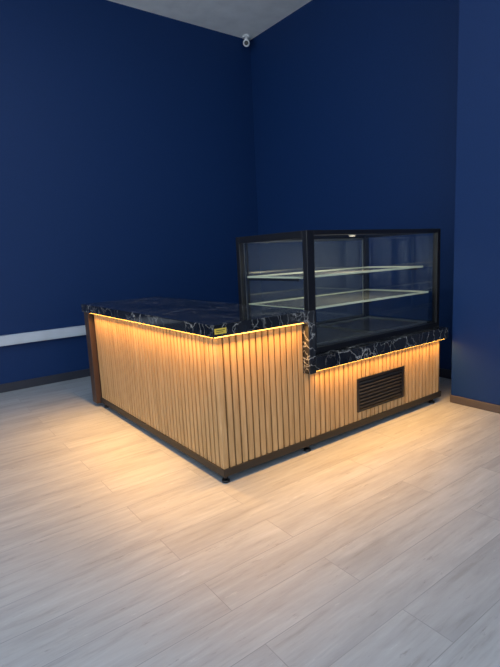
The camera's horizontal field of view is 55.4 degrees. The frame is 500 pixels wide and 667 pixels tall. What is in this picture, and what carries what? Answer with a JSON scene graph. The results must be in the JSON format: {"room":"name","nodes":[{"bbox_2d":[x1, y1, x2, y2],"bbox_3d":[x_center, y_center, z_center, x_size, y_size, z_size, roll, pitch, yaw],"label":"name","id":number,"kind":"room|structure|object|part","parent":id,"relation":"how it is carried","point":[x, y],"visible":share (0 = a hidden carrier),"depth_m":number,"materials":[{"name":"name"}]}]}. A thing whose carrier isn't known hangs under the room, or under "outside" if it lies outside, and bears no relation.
{"room":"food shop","nodes":[
{"label":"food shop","id":0,"kind":"room"},
{"bbox_2d":[0,0,261,383],"bbox_3d":[-3.020,-1.306,4.263,7.980,3.970,0.150,-10,12,-36],"label":"wall","id":1,"kind":"structure","parent":0,"point":[128,169],"depth_m":5.21,"materials":[{"name":"blue paint"}]},
{"bbox_2d":[0,325,85,345],"bbox_3d":[-2.950,0.156,4.370,7.800,0.100,0.059,-10,12,-36],"label":"trim","id":2,"kind":"structure","parent":1,"relation":"attached to","point":[12,339],"depth_m":4.92,"materials":[{"name":"white plastic"}]},
{"bbox_2d":[0,368,89,392],"bbox_3d":[-2.936,0.627,4.468,7.830,0.085,0.018,-10,12,-36],"label":"baseboard","id":3,"kind":"structure","parent":1,"relation":"attached to","point":[12,386],"depth_m":5.01,"materials":[{"name":"brown wood"}]},
{"bbox_2d":[108,0,311,39],"bbox_3d":[-0.361,-2.844,0.275,7.980,0.100,9.360,-10,12,-36],"label":"ceiling","id":4,"kind":"structure","parent":0,"point":[237,18],"depth_m":5.37,"materials":[{"name":"paint"}]},
{"bbox_2d":[242,34,249,46],"bbox_3d":[-0.047,-3.677,5.998,0.099,0.146,0.137,-2,9,3],"label":"security camera","id":5,"kind":"object","parent":4,"relation":"attached to","point":[246,43],"visible":1,"depth_m":5.96,"materials":[{"name":"plastic"}]},
{"bbox_2d":[0,376,499,666],"bbox_3d":[-0.164,1.167,0.935,7.980,0.100,9.360,-10,12,-36],"label":"floor","id":6,"kind":"structure","parent":0,"point":[377,544],"depth_m":2.07,"materials":[{"name":"beige wood"}]},
{"bbox_2d":[81,296,447,482],"bbox_3d":[0.067,0.149,3.967,2.175,0.900,2.110,-10,12,-36],"label":"counter","id":7,"kind":"object","parent":6,"relation":"on","point":[234,388],"depth_m":2.99,"materials":[{"name":"beige wood"}]},
{"bbox_3d":[-1.110,0.166,4.327,0.685,0.804,0.105,-10,12,-36],"label":"panel","id":8,"kind":"part","parent":7,"relation":"part of","materials":[{"name":"brown wood"}]},
{"bbox_2d":[81,296,314,337],"bbox_3d":[-0.532,-0.164,3.476,0.727,0.065,2.108,-10,12,-36],"label":"countertop","id":9,"kind":"structure","parent":7,"relation":"on","point":[198,317],"depth_m":2.94,"materials":[{"name":"black stone"}]},
{"bbox_3d":[0.100,0.529,4.039,2.118,0.045,2.015,-10,12,-36],"label":"rail","id":10,"kind":"part","parent":7,"relation":"part of","materials":[{"name":"brown wood"}]},
{"bbox_3d":[0.119,0.044,3.209,0.055,0.321,0.860,-10,12,-36],"label":"waterfall panel","id":11,"kind":"part","parent":7,"relation":"part of","materials":[{"name":"black stone"}]},
{"bbox_2d":[236,229,440,352],"bbox_3d":[0.703,-0.376,3.615,1.422,0.763,0.738,-10,12,-36],"label":"glass display case","id":12,"kind":"object","parent":7,"relation":"on","point":[338,333],"visible":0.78,"depth_m":3.51,"materials":[{"name":"metal"}]},
{"bbox_3d":[0.241,-0.369,3.700,0.701,0.698,0.010,-10,12,-36],"label":"door frame","id":13,"kind":"part","parent":12,"relation":"part of","materials":[{"name":"metal"}]},
{"bbox_3d":[0.680,-0.472,3.625,1.322,0.001,0.555,-10,12,-36],"label":"shelf glass","id":14,"kind":"part","parent":12,"relation":"part of","materials":[{"name":"clear glass"}]},
{"bbox_3d":[0.704,-0.272,3.638,1.322,0.001,0.605,-10,12,-36],"label":"shelf glass","id":15,"kind":"part","parent":12,"relation":"part of","materials":[{"name":"clear glass"}]},
{"bbox_3d":[0.745,-0.458,4.087,0.701,0.698,0.010,-10,12,-36],"label":"door frame","id":16,"kind":"part","parent":12,"relation":"part of","materials":[{"name":"metal"}]},
{"bbox_3d":[0.685,-0.744,3.555,1.382,0.001,0.698,-10,12,-36],"label":"glass","id":17,"kind":"part","parent":12,"relation":"part of","materials":[{"name":"clear glass"}]},
{"bbox_3d":[0.724,-0.034,3.665,1.302,0.012,0.583,-10,12,-36],"label":"deck trim","id":18,"kind":"part","parent":12,"relation":"part of","materials":[{"name":"metal"}]},
{"bbox_2d":[357,366,403,412],"bbox_3d":[0.932,0.391,3.393,0.510,0.236,0.019,-10,12,-36],"label":"vent","id":19,"kind":"object","parent":7,"relation":"attached to","point":[382,387],"depth_m":3.39,"materials":[{"name":"black metal"}]},
{"bbox_2d":[250,0,458,369],"bbox_3d":[1.121,-1.665,5.212,0.150,3.970,3.230,-10,12,-36],"label":"wall","id":20,"kind":"structure","parent":0,"point":[355,101],"depth_m":4.95,"materials":[{"name":"blue paint"}]},
{"bbox_2d":[439,368,451,378],"bbox_3d":[1.153,0.262,5.471,0.018,0.085,3.212,-10,12,-36],"label":"baseboard","id":21,"kind":"structure","parent":20,"relation":"attached to","point":[444,373],"depth_m":4.53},
{"bbox_2d":[451,0,499,404],"bbox_3d":[3.627,-1.155,1.370,0.780,3.970,5.980,-10,12,-36],"label":"wall pier","id":22,"kind":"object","parent":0,"point":[475,375],"visible":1,"depth_m":3.45,"materials":[{"name":"blue paint"}]},
{"bbox_2d":[450,395,499,413],"bbox_3d":[3.403,0.826,1.453,0.018,0.060,5.980,-10,12,-36],"label":"baseboard","id":23,"kind":"structure","parent":22,"relation":"attached to","point":[495,408],"depth_m":3.65,"materials":[{"name":"brown wood"}]}
]}

